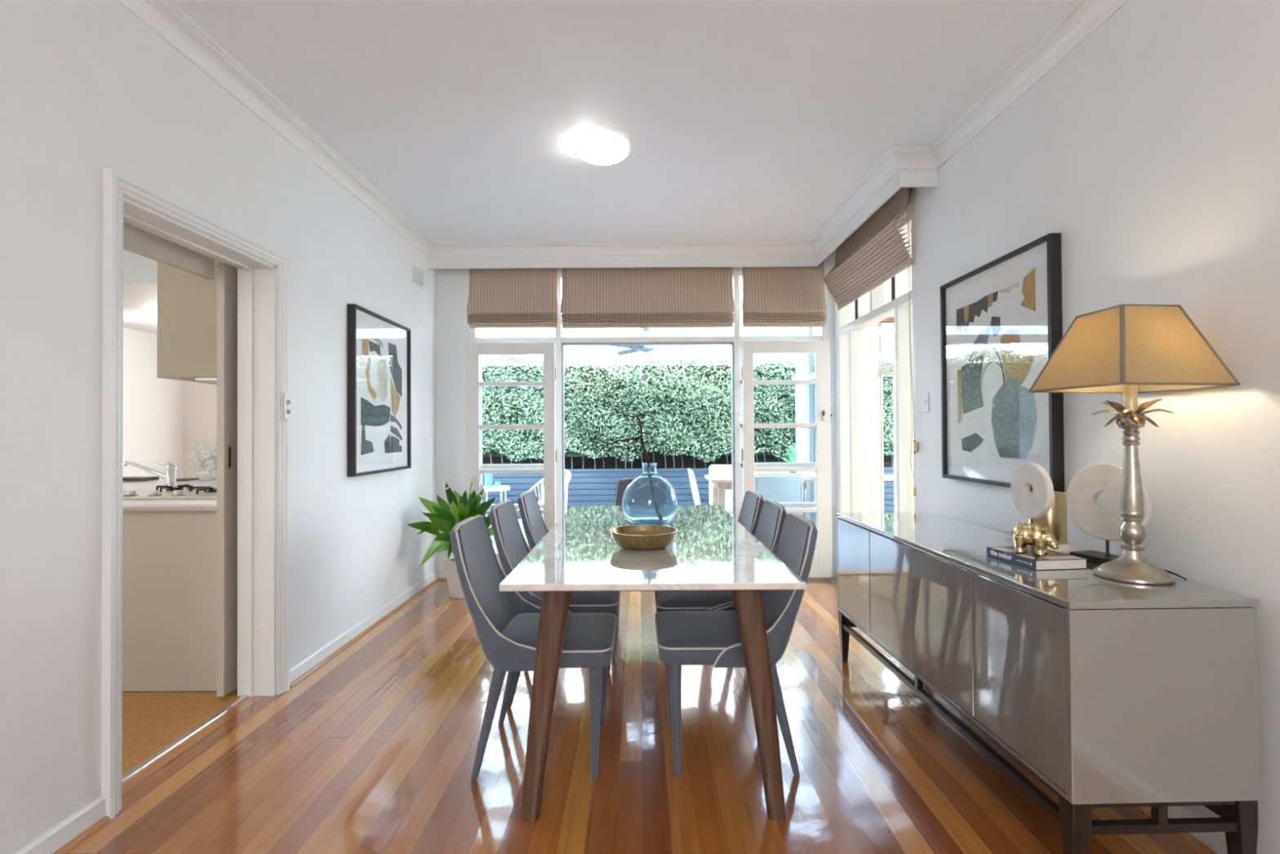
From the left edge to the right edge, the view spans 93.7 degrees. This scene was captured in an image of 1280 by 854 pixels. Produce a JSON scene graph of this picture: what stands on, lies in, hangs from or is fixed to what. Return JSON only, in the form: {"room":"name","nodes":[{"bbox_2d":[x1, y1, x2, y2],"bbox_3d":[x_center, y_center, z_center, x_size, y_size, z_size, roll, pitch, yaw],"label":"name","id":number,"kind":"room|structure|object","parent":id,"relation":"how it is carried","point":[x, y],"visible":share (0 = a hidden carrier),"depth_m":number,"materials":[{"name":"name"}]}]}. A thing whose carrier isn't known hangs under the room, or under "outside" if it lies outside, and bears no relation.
{"room":"dining room","nodes":[
{"label":"dining room","id":0,"kind":"room"},
{"bbox_2d":[123,249,157,334],"bbox_3d":[-3.337,-1.225,3.463,2.940,0.540,5.700,0,-1,0],"label":"ceiling","id":1,"kind":"structure","parent":0,"point":[140,272],"depth_m":4.23,"materials":[{"name":"paint"}]},
{"bbox_2d":[146,317,157,320],"bbox_3d":[-4.176,-0.927,5.160,0.104,0.012,0.104,0,-1,0],"label":"recessed light","id":2,"kind":"object","parent":1,"relation":"in","point":[148,318],"visible":0.7,"depth_m":5.13,"materials":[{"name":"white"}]},
{"bbox_2d":[156,259,220,384],"bbox_3d":[-2.170,-0.839,3.284,0.390,1.229,0.690,0,-1,0],"label":"upper cabinet","id":3,"kind":"object","parent":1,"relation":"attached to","point":[187,347],"visible":0.18,"depth_m":2.94,"materials":[{"name":"beige"}]},
{"bbox_2d":[195,377,217,382],"bbox_3d":[-2.079,-0.233,3.223,0.205,0.015,0.560,0,-1,0],"label":"range hood","id":4,"kind":"object","parent":3,"relation":"attached to","point":[213,380],"depth_m":2.94,"materials":[{"name":"silver metal"}]},
{"bbox_2d":[122,327,182,478],"bbox_3d":[-4.851,-0.111,3.452,0.100,2.750,5.700,0,-1,0],"label":"wall","id":5,"kind":"structure","parent":0,"point":[153,422],"depth_m":5.85,"materials":[{"name":"white paint"}]},
{"bbox_2d":[182,380,217,477],"bbox_3d":[-3.381,-0.091,6.351,3.040,2.750,0.100,0,-1,0],"label":"wall","id":6,"kind":"structure","parent":0,"point":[199,399],"depth_m":6.30,"materials":[{"name":"white paint"}]},
{"bbox_2d":[0,0,436,853],"bbox_3d":[-1.776,-0.127,1.261,0.170,2.700,7.720,0,-1,0],"label":"wall","id":7,"kind":"structure","parent":0,"point":[87,87],"depth_m":1.86,"materials":[{"name":"white paint"}]},
{"bbox_2d":[14,795,106,853],"bbox_3d":[-1.676,1.167,-0.369,0.014,0.078,4.486,0,-1,0],"label":"baseboard","id":8,"kind":"structure","parent":7,"relation":"attached to","point":[68,829],"depth_m":1.75,"materials":[{"name":"white paint"}]},
{"bbox_2d":[52,815,111,853],"bbox_3d":[-1.661,1.198,-0.369,0.016,0.016,4.486,0,-1,0],"label":"trim","id":9,"kind":"structure","parent":7,"relation":"attached to","point":[95,827],"depth_m":1.79,"materials":[{"name":"brown wood"}]},
{"bbox_2d":[123,222,214,279],"bbox_3d":[-1.965,-0.752,2.327,0.030,0.145,0.845,0,-1,0],"label":"door frame","id":10,"kind":"structure","parent":7,"relation":"attached to","point":[137,241],"depth_m":2.47,"materials":[{"name":"beige paint"}]},
{"bbox_2d":[121,694,248,781],"bbox_3d":[-1.815,1.230,2.350,0.028,0.008,0.823,0,-1,0],"label":"trim","id":11,"kind":"structure","parent":7,"relation":"attached to","point":[149,759],"depth_m":2.36,"materials":[{"name":"silver metal"}]},
{"bbox_2d":[101,168,289,819],"bbox_3d":[-1.675,0.211,2.365,0.028,2.046,0.961,0,-1,0],"label":"trim","id":12,"kind":"structure","parent":7,"relation":"attached to","point":[117,185],"depth_m":1.92,"materials":[{"name":"white paint"}]},
{"bbox_2d":[123,196,275,697],"bbox_3d":[-1.775,0.242,2.364,0.172,1.985,0.839,0,-1,0],"label":"trim","id":13,"kind":"structure","parent":7,"relation":"attached to","point":[256,277],"depth_m":2.77,"materials":[{"name":"white paint"}]},
{"bbox_2d":[216,262,237,696],"bbox_3d":[-1.914,0.239,3.149,0.038,1.983,0.818,0,-1,0],"label":"door","id":14,"kind":"structure","parent":7,"relation":"in","point":[227,275],"depth_m":2.76,"materials":[{"name":"beige laminate"}]},
{"bbox_2d":[284,391,290,420],"bbox_3d":[-1.652,-0.097,2.815,0.020,0.130,0.033,0,-1,0],"label":"light switch","id":15,"kind":"object","parent":7,"relation":"attached to","point":[286,395],"visible":1,"depth_m":2.81,"materials":[{"name":"white plastic"}]},
{"bbox_2d":[289,569,446,683],"bbox_3d":[-1.544,1.209,3.903,0.278,0.078,2.110,0,-1,0],"label":"baseboard","id":16,"kind":"structure","parent":7,"relation":"attached to","point":[300,668],"depth_m":3.54,"materials":[{"name":"white paint"}]},
{"bbox_2d":[289,577,446,688],"bbox_3d":[-1.537,1.240,3.896,0.264,0.016,2.096,0,-1,0],"label":"trim","id":17,"kind":"structure","parent":7,"relation":"attached to","point":[343,647],"depth_m":3.51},
{"bbox_2d":[346,303,411,476],"bbox_3d":[-1.668,-0.209,3.889,0.045,0.999,0.847,0,-1,0],"label":"framed print","id":18,"kind":"object","parent":7,"relation":"attached to","point":[379,347],"visible":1,"depth_m":3.80,"materials":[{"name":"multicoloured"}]},
{"bbox_2d":[412,262,423,288],"bbox_3d":[-1.689,-1.149,4.572,0.016,0.140,0.220,0,-1,0],"label":"air vent","id":19,"kind":"object","parent":7,"relation":"in","point":[417,273],"visible":1,"depth_m":4.56,"materials":[{"name":"white paint"}]},
{"bbox_2d":[116,0,1128,257],"bbox_3d":[-0.044,-1.446,1.105,3.310,0.085,7.380,0,-1,0],"label":"trim","id":20,"kind":"structure","parent":7,"relation":"attached to","point":[165,18],"depth_m":2.99,"materials":[{"name":"white paint"}]},
{"bbox_2d":[427,169,937,268],"bbox_3d":[-0.043,-1.372,4.029,3.310,0.175,1.570,0,-1,0],"label":"trim","id":21,"kind":"structure","parent":7,"relation":"attached to","point":[902,178],"depth_m":4.79,"materials":[{"name":"white paint"}]},
{"bbox_2d":[488,520,528,552],"bbox_3d":[0.008,1.328,6.802,12.000,0.080,3.370,0,-1,0],"label":"deck","id":22,"kind":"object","parent":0,"point":[520,522],"depth_m":7.11,"materials":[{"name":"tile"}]},
{"bbox_2d":[483,485,510,516],"bbox_3d":[-1.884,1.041,7.740,0.410,0.535,0.410,0,-1,0],"label":"side table","id":23,"kind":"object","parent":22,"relation":"on","point":[504,488],"visible":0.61,"depth_m":7.62,"materials":[{"name":"white"}]},
{"bbox_2d":[484,473,493,488],"bbox_3d":[-1.961,0.692,7.774,0.104,0.205,0.104,0,-1,0],"label":"glass lantern","id":24,"kind":"object","parent":23,"relation":"on","point":[488,477],"visible":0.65,"depth_m":7.73,"materials":[{"name":"teal glass"}]},
{"bbox_2d":[494,481,500,488],"bbox_3d":[-1.831,0.748,7.713,0.076,0.090,0.076,0,-1,0],"label":"glass tumbler","id":25,"kind":"object","parent":23,"relation":"on","point":[497,484],"visible":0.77,"depth_m":7.68,"materials":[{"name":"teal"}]},
{"bbox_2d":[518,469,570,518],"bbox_3d":[-1.185,0.921,7.441,0.666,0.762,0.689,0,-1,0],"label":"chair","id":26,"kind":"object","parent":22,"relation":"on","point":[566,481],"visible":0.15,"depth_m":7.43,"materials":[{"name":"white"}]},
{"bbox_2d":[541,475,567,501],"bbox_3d":[-1.075,0.782,7.529,0.232,0.377,0.539,0,-1,-35],"label":"cushion","id":27,"kind":"object","parent":26,"relation":"on","point":[566,479],"depth_m":7.58,"materials":[{"name":"white fabric"}]},
{"bbox_2d":[688,467,732,514],"bbox_3d":[0.764,0.854,6.112,0.530,0.847,0.466,0,-1,0],"label":"outdoor chair","id":28,"kind":"object","parent":22,"relation":"on","point":[695,491],"visible":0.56,"depth_m":5.99,"materials":[{"name":"white plastic"}]},
{"bbox_2d":[708,464,732,506],"bbox_3d":[1.025,0.858,6.692,0.466,0.847,0.530,0,-1,0],"label":"outdoor chair","id":29,"kind":"object","parent":22,"relation":"on","point":[716,469],"visible":0.23,"depth_m":6.91,"materials":[{"name":"grey wicker"}]},
{"bbox_2d":[704,475,814,517],"bbox_3d":[1.190,0.891,6.101,0.990,0.764,0.660,0,-1,0],"label":"outdoor table","id":30,"kind":"object","parent":22,"relation":"on","point":[720,483],"visible":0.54,"depth_m":5.85,"materials":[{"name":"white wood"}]},
{"bbox_2d":[754,471,789,475],"bbox_3d":[1.505,0.855,6.713,0.466,0.847,0.530,0,-1,0],"label":"outdoor chair","id":31,"kind":"object","parent":22,"relation":"on","point":[755,473],"visible":0.02,"depth_m":6.94,"materials":[{"name":"grey wicker"}]},
{"bbox_2d":[754,473,803,515],"bbox_3d":[1.260,0.846,5.691,0.466,0.847,0.530,0,-1,0],"label":"outdoor chair","id":32,"kind":"object","parent":22,"relation":"on","point":[777,487],"visible":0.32,"depth_m":5.46,"materials":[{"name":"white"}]},
{"bbox_3d":[2.165,0.910,8.291,0.360,0.760,0.360,0,-1,0],"label":"tub","id":33,"kind":"object","parent":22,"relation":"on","visible":0},
{"bbox_2d":[780,444,795,462],"bbox_3d":[2.173,0.376,8.294,0.500,0.347,0.173,0,-1,0],"label":"shrub","id":34,"kind":"object","parent":33,"relation":"in","point":[793,459],"visible":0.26,"depth_m":8.27,"materials":[{"name":"green plant"}]},
{"bbox_2d":[170,0,1078,251],"bbox_3d":[-0.054,-1.528,1.200,3.630,0.080,7.870,0,-1,0],"label":"ceiling","id":35,"kind":"structure","parent":0,"point":[739,120],"depth_m":2.65,"materials":[{"name":"paint"}]},
{"bbox_2d":[574,131,629,165],"bbox_3d":[-0.195,-1.422,3.104,0.285,0.091,0.282,0,-1,0],"label":"ceiling light","id":36,"kind":"object","parent":35,"relation":"attached to","point":[599,150],"visible":1,"depth_m":3.04,"materials":[{"name":"white glass"}]},
{"bbox_2d":[65,577,1204,853],"bbox_3d":[-1.508,1.252,1.838,6.570,0.050,8.900,0,-1,0],"label":"floor","id":37,"kind":"structure","parent":0,"point":[373,751],"depth_m":2.17,"materials":[{"name":"brown wood"}]},
{"bbox_2d":[122,510,217,691],"bbox_3d":[-2.928,0.829,3.507,1.935,0.848,1.370,0,-1,0],"label":"base cabinet","id":38,"kind":"object","parent":37,"relation":"on","point":[169,557],"visible":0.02,"depth_m":2.82,"materials":[{"name":"beige laminate"}]},
{"bbox_2d":[122,478,217,511],"bbox_3d":[-2.953,0.378,3.497,1.990,0.050,1.440,0,-1,0],"label":"countertop","id":39,"kind":"structure","parent":38,"relation":"on","point":[144,504],"depth_m":2.79,"materials":[{"name":"white stone"}]},
{"bbox_2d":[122,476,159,480],"bbox_3d":[-3.498,0.350,4.047,0.400,0.022,0.140,0,-1,0],"label":"chopping board","id":40,"kind":"object","parent":39,"relation":"on","point":[124,478],"visible":0.4,"depth_m":3.99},
{"bbox_2d":[122,460,177,485],"bbox_3d":[-2.972,0.278,3.643,0.290,0.151,0.060,0,-1,-7],"label":"mixer tap","id":41,"kind":"object","parent":39,"relation":"on","point":[170,476],"visible":1,"depth_m":3.63,"materials":[{"name":"silver metal"}]},
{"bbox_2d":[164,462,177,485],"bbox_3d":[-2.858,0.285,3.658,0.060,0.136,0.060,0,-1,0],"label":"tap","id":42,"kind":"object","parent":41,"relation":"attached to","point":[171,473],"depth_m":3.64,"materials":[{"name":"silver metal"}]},
{"bbox_2d":[122,484,217,499],"bbox_3d":[-2.388,0.327,3.097,0.780,0.036,0.520,0,-1,0],"label":"cooktop","id":43,"kind":"object","parent":39,"relation":"in","point":[184,491],"visible":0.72,"depth_m":2.97,"materials":[{"name":"white metal"}]},
{"bbox_2d":[176,477,199,480],"bbox_3d":[-3.073,0.353,4.047,0.130,0.012,0.140,0,-1,0],"label":"serving tray","id":44,"kind":"object","parent":39,"relation":"on","point":[180,478],"visible":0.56,"depth_m":4.01,"materials":[{"name":"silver metal"}]},
{"bbox_2d":[187,437,217,480],"bbox_3d":[-2.866,0.216,4.046,0.264,0.282,0.164,0,-1,0],"label":"potted orchid","id":45,"kind":"object","parent":39,"relation":"on","point":[207,460],"visible":0.7,"depth_m":3.98,"materials":[{"name":"white plant"}]},
{"bbox_2d":[407,475,495,598],"bbox_3d":[-1.326,0.807,4.402,0.640,0.889,0.580,0,-1,0],"label":"potted plant","id":46,"kind":"object","parent":37,"relation":"on","point":[443,517],"visible":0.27,"depth_m":4.37,"materials":[{"name":"green plant"}]},
{"bbox_2d":[442,480,449,489],"bbox_3d":[-1.454,0.435,4.502,0.057,0.072,0.012,0,-1,0],"label":"flower","id":47,"kind":"object","parent":46,"relation":"on","point":[446,486],"depth_m":4.50,"materials":[{"name":"white plant"}]},
{"bbox_2d":[443,554,464,598],"bbox_3d":[-1.308,1.110,4.489,0.316,0.283,0.316,0,-1,0],"label":"pot","id":48,"kind":"object","parent":46,"relation":"on","point":[455,588],"depth_m":4.37,"materials":[{"name":"beige ceramic"}]},
{"bbox_2d":[467,475,475,489],"bbox_3d":[-1.262,0.417,4.502,0.060,0.108,0.012,0,-1,0],"label":"flower","id":49,"kind":"object","parent":46,"relation":"on","point":[471,484],"depth_m":4.50,"materials":[{"name":"white plant"}]},
{"bbox_2d":[478,484,485,497],"bbox_3d":[-1.185,0.477,4.502,0.057,0.108,0.012,0,-1,0],"label":"flower","id":50,"kind":"object","parent":46,"relation":"on","point":[482,492],"depth_m":4.50,"materials":[{"name":"white plant"}]},
{"bbox_2d":[449,514,617,782],"bbox_3d":[-0.386,0.787,2.282,0.585,0.876,0.452,0,-1,0],"label":"dining chair","id":51,"kind":"object","parent":37,"relation":"on","point":[506,624],"visible":0.9,"depth_m":2.13,"materials":[{"name":"fabric"}]},
{"bbox_2d":[488,499,620,708],"bbox_3d":[-0.386,0.793,2.832,0.585,0.876,0.452,0,-1,0],"label":"dining chair","id":52,"kind":"object","parent":37,"relation":"on","point":[512,547],"visible":0.47,"depth_m":2.67,"materials":[{"name":"fabric"}]},
{"bbox_2d":[517,488,619,662],"bbox_3d":[-0.366,0.798,3.352,0.585,0.876,0.452,0,-1,0],"label":"dining chair","id":53,"kind":"object","parent":37,"relation":"on","point":[535,526],"visible":0.35,"depth_m":3.29,"materials":[{"name":"fabric"}]},
{"bbox_2d":[613,478,669,505],"bbox_3d":[0.027,0.802,4.048,0.452,0.876,0.585,0,-1,0],"label":"dining chair","id":54,"kind":"object","parent":37,"relation":"on","point":[621,485],"visible":0.07,"depth_m":4.29,"materials":[{"name":"fabric"}]},
{"bbox_2d":[498,504,806,821],"bbox_3d":[0.040,0.852,2.762,0.920,0.750,1.940,0,-1,0],"label":"dining table","id":55,"kind":"object","parent":37,"relation":"on","point":[710,549],"visible":0.85,"depth_m":1.90,"materials":[{"name":"stone"}]},
{"bbox_2d":[609,524,677,550],"bbox_3d":[0.015,0.440,2.381,0.269,0.065,0.269,0,-1,0],"label":"metal bowl","id":56,"kind":"object","parent":55,"relation":"on","point":[640,537],"visible":1,"depth_m":2.30,"materials":[{"name":"gold metal"}]},
{"bbox_2d":[622,462,677,524],"bbox_3d":[0.048,0.331,2.997,0.276,0.296,0.276,0,-1,0],"label":"glass vase","id":57,"kind":"object","parent":55,"relation":"on","point":[649,499],"visible":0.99,"depth_m":2.90,"materials":[{"name":"blue glass"}]},
{"bbox_2d":[587,404,649,463],"bbox_3d":[-0.078,0.180,2.985,0.379,0.581,0.088,0,-1,-15],"label":"branch","id":58,"kind":"object","parent":57,"relation":"in","point":[647,459],"visible":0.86,"depth_m":2.99,"materials":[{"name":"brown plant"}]},
{"bbox_2d":[664,489,764,664],"bbox_3d":[0.361,0.792,3.262,0.585,0.876,0.452,0,-1,0],"label":"dining chair","id":59,"kind":"object","parent":37,"relation":"on","point":[752,504],"visible":0.26,"depth_m":3.24,"materials":[{"name":"fabric"}]},
{"bbox_2d":[654,498,786,675],"bbox_3d":[0.361,0.788,2.782,0.585,0.876,0.452,0,-1,0],"label":"dining chair","id":60,"kind":"object","parent":37,"relation":"on","point":[772,513],"visible":0.38,"depth_m":2.66,"materials":[{"name":"fabric"}]},
{"bbox_2d":[654,511,817,777],"bbox_3d":[0.354,0.783,2.302,0.585,0.876,0.452,0,-1,0],"label":"dining chair","id":61,"kind":"object","parent":37,"relation":"on","point":[713,637],"visible":0.74,"depth_m":2.11,"materials":[{"name":"fabric"}]},
{"bbox_2d":[835,511,1261,853],"bbox_3d":[1.305,0.831,2.346,0.491,0.770,1.678,0,-1,-1],"label":"sideboard","id":62,"kind":"object","parent":37,"relation":"on","point":[1111,693],"visible":0.99,"depth_m":1.54,"materials":[{"name":"grey paint"}]},
{"bbox_2d":[986,545,1087,570],"bbox_3d":[1.290,0.426,1.963,0.174,0.030,0.222,0,-1,-6],"label":"book","id":63,"kind":"object","parent":62,"relation":"on","point":[1053,560],"visible":1,"depth_m":1.89,"materials":[{"name":"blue paper"}]},
{"bbox_2d":[1011,522,1058,555],"bbox_3d":[1.276,0.361,1.940,0.069,0.098,0.133,0,-1,-42],"label":"animal figurine","id":64,"kind":"object","parent":63,"relation":"on","point":[1024,535],"visible":1,"depth_m":1.92,"materials":[{"name":"gold metal"}]},
{"bbox_2d":[1004,462,1080,553],"bbox_3d":[1.438,0.283,2.115,0.187,0.317,0.215,0,-1,0],"label":"ring sculpture","id":65,"kind":"object","parent":62,"relation":"on","point":[1037,505],"visible":0.88,"depth_m":2.08,"materials":[{"name":"stone"}]},
{"bbox_2d":[1028,490,1067,544],"bbox_3d":[1.468,0.323,2.162,0.116,0.177,0.116,0,-1,0],"label":"metal cylinder","id":66,"kind":"object","parent":65,"relation":"on","point":[1055,518],"visible":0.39,"depth_m":2.11,"materials":[{"name":"gold metal"}]},
{"bbox_2d":[1066,462,1152,564],"bbox_3d":[1.510,0.279,1.950,0.095,0.322,0.250,0,-1,-14],"label":"ring sculpture","id":67,"kind":"object","parent":62,"relation":"on","point":[1084,488],"visible":0.81,"depth_m":1.96,"materials":[{"name":"white stone"}]},
{"bbox_2d":[1028,304,1240,584],"bbox_3d":[1.421,0.209,1.731,0.419,1.101,0.333,0,-1,-10],"label":"table lamp","id":68,"kind":"object","parent":62,"relation":"on","point":[1130,350],"visible":1,"depth_m":1.68,"materials":[{"name":"grey metal"}]},
{"bbox_2d":[481,288,790,337],"bbox_3d":[-0.037,-1.149,6.607,3.540,0.030,2.910,0,-1,0],"label":"ceiling","id":69,"kind":"structure","parent":0,"point":[542,331],"depth_m":7.12,"materials":[{"name":"white paint"}]},
{"bbox_2d":[564,344,730,346],"bbox_3d":[-0.037,-1.154,8.082,3.580,0.130,0.040,0,-1,0],"label":"trim","id":70,"kind":"structure","parent":69,"relation":"attached to","point":[693,344],"depth_m":8.06,"materials":[{"name":"white"}]},
{"bbox_2d":[608,328,693,355],"bbox_3d":[0.132,-0.983,6.777,0.942,0.300,0.862,0,-1,0],"label":"ceiling fan","id":71,"kind":"object","parent":69,"relation":"hanging from","point":[632,348],"visible":0.73,"depth_m":6.72,"materials":[{"name":"grey"}]},
{"bbox_2d":[435,251,836,577],"bbox_3d":[0.039,-0.100,5.046,3.460,2.700,0.150,0,-1,0],"label":"wall","id":72,"kind":"structure","parent":0,"point":[452,285],"depth_m":4.97,"materials":[{"name":"white paint"}]},
{"bbox_2d":[465,342,557,565],"bbox_3d":[-1.044,0.274,4.881,0.739,1.918,0.042,0,-1,0],"label":"door","id":73,"kind":"structure","parent":72,"relation":"in","point":[473,351],"depth_m":4.87,"materials":[{"name":"white paint"}]},
{"bbox_2d":[469,269,562,523],"bbox_3d":[-1.031,-0.024,5.021,0.762,2.560,0.110,0,-1,0],"label":"window","id":74,"kind":"structure","parent":72,"relation":"in","point":[473,332],"depth_m":4.98,"materials":[{"name":"white paint"}]},
{"bbox_2d":[466,267,558,328],"bbox_3d":[-1.042,-1.129,4.925,0.740,0.631,0.079,0,-1,0],"label":"blind","id":75,"kind":"object","parent":74,"relation":"attached to","point":[499,298],"visible":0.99,"depth_m":4.92,"materials":[{"name":"fabric"}]},
{"bbox_2d":[560,268,733,342],"bbox_3d":[0.061,-1.008,5.033,1.435,0.605,0.105,0,-1,0],"label":"window","id":76,"kind":"structure","parent":72,"relation":"in","point":[613,339],"depth_m":4.98,"materials":[{"name":"white paint"}]},
{"bbox_2d":[560,266,734,328],"bbox_3d":[0.061,-1.132,4.925,1.420,0.638,0.079,0,-1,0],"label":"blind","id":77,"kind":"object","parent":76,"relation":"attached to","point":[691,296],"visible":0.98,"depth_m":4.91,"materials":[{"name":"fabric"}]},
{"bbox_2d":[561,342,735,518],"bbox_3d":[0.069,0.272,5.027,1.435,1.955,0.090,0,-1,0],"label":"trim","id":78,"kind":"structure","parent":72,"relation":"attached to","point":[731,344],"depth_m":5.00,"materials":[{"name":"grey wood"}]},
{"bbox_2d":[732,267,827,520],"bbox_3d":[1.173,-0.037,5.021,0.777,2.560,0.110,0,-1,0],"label":"window","id":79,"kind":"structure","parent":72,"relation":"in","point":[737,273],"depth_m":4.98,"materials":[{"name":"white paint"}]},
{"bbox_2d":[742,261,826,327],"bbox_3d":[1.178,-1.139,4.925,0.690,0.638,0.079,0,-1,0],"label":"blind","id":80,"kind":"object","parent":79,"relation":"attached to","point":[773,296],"visible":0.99,"depth_m":4.91,"materials":[{"name":"fabric"}]},
{"bbox_2d":[740,340,831,577],"bbox_3d":[1.195,0.261,4.872,0.738,1.918,0.059,0,-1,0],"label":"door","id":81,"kind":"structure","parent":72,"relation":"in","point":[821,565],"depth_m":4.86,"materials":[{"name":"white paint"}]},
{"bbox_2d":[482,466,893,519],"bbox_3d":[0.006,0.953,8.553,12.000,0.705,0.155,0,-1,0],"label":"wall","id":82,"kind":"structure","parent":0,"point":[585,486],"depth_m":8.49,"materials":[{"name":"blue"}]},
{"bbox_2d":[857,228,911,314],"bbox_3d":[3.177,-1.304,4.473,2.830,0.060,4.520,0,-1,0],"label":"ceiling","id":83,"kind":"structure","parent":0,"point":[901,279],"depth_m":5.46,"materials":[{"name":"paint"}]},
{"bbox_2d":[857,313,914,512],"bbox_3d":[2.640,0.001,6.668,1.320,2.500,0.104,0,-1,0],"label":"wall","id":84,"kind":"structure","parent":0,"point":[870,335],"depth_m":6.62,"materials":[{"name":"white paint"}]},
{"bbox_2d":[795,327,817,551],"bbox_3d":[1.815,-0.002,5.933,0.272,2.500,1.629,0,-1,3],"label":"window","id":85,"kind":"structure","parent":84,"relation":"in","point":[804,362],"depth_m":6.37,"materials":[{"name":"glass"}]},
{"bbox_2d":[880,321,897,512],"bbox_3d":[2.750,-0.060,6.646,0.180,2.220,0.070,0,-1,0],"label":"window","id":86,"kind":"structure","parent":84,"relation":"in","point":[888,477],"depth_m":6.62,"materials":[{"name":"glass"}]},
{"bbox_2d":[880,317,895,376],"bbox_3d":[2.745,-0.876,6.589,0.180,0.650,0.040,0,-1,0],"label":"blind","id":87,"kind":"object","parent":86,"relation":"attached to","point":[889,320],"visible":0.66,"depth_m":6.59,"materials":[{"name":"white"}]},
{"bbox_2d":[834,0,1279,853],"bbox_3d":[1.694,-0.148,1.186,0.150,2.700,7.570,0,-1,0],"label":"wall","id":88,"kind":"structure","parent":0,"point":[1152,148],"depth_m":1.84,"materials":[{"name":"white paint"}]},
{"bbox_2d":[837,208,916,512],"bbox_3d":[1.670,-0.028,4.210,0.100,2.520,1.380,0,-1,0],"label":"window","id":89,"kind":"structure","parent":88,"relation":"in","point":[849,332],"depth_m":4.23,"materials":[{"name":"white paint"}]},
{"bbox_2d":[823,187,915,496],"bbox_3d":[1.563,-0.533,4.162,0.147,1.890,1.367,0,-1,0],"label":"blind","id":90,"kind":"object","parent":89,"relation":"attached to","point":[876,252],"visible":0.98,"depth_m":3.97,"materials":[{"name":"fabric"}]},
{"bbox_2d":[912,440,918,453],"bbox_3d":[1.607,0.115,3.499,0.028,0.080,0.016,0,-1,0],"label":"cleat","id":91,"kind":"object","parent":88,"relation":"attached to","point":[913,441],"visible":1,"depth_m":3.49,"materials":[{"name":"gold metal"}]},
{"bbox_2d":[921,391,928,413],"bbox_3d":[1.613,-0.138,3.393,0.013,0.115,0.073,0,-1,0],"label":"light switch","id":92,"kind":"object","parent":88,"relation":"attached to","point":[925,396],"visible":1,"depth_m":3.39,"materials":[{"name":"white plastic"}]},
{"bbox_2d":[940,232,1064,492],"bbox_3d":[1.595,-0.240,2.715,0.045,0.999,0.841,0,-1,0],"label":"framed print","id":93,"kind":"object","parent":88,"relation":"attached to","point":[1001,320],"visible":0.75,"depth_m":2.63,"materials":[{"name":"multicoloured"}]},
{"bbox_2d":[1142,806,1217,853],"bbox_3d":[1.605,1.187,0.448,0.016,0.016,6.120,0,-1,0],"label":"trim","id":94,"kind":"structure","parent":88,"relation":"attached to","point":[1188,837],"depth_m":1.73,"materials":[{"name":"brown wood"}]},
{"bbox_2d":[1168,805,1227,853],"bbox_3d":[1.620,1.156,0.448,0.014,0.078,6.120,0,-1,0],"label":"baseboard","id":95,"kind":"structure","parent":88,"relation":"attached to","point":[1215,841],"depth_m":1.71,"materials":[{"name":"white paint"}]},
{"label":"outside","id":96,"kind":"structure","parent":0,"visible":0},
{"bbox_3d":[0.006,1.003,10.300,12.000,0.600,3.380,0,-1,0],"label":"bed","id":97,"kind":"object","parent":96,"visible":0},
{"bbox_2d":[482,344,893,469],"bbox_3d":[-0.002,-0.297,8.895,12.001,1.974,0.767,0,-1,0],"label":"hedge","id":98,"kind":"object","parent":97,"relation":"on","point":[686,406],"visible":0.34,"depth_m":8.77,"materials":[{"name":"green plant"}]},
{"bbox_2d":[482,454,893,469],"bbox_3d":[0.000,-0.057,9.316,12.000,1.500,0.030,0,-1,0],"label":"fence","id":99,"kind":"object","parent":97,"relation":"on","point":[688,460],"visible":0.02,"depth_m":9.30,"materials":[{"name":"grey"}]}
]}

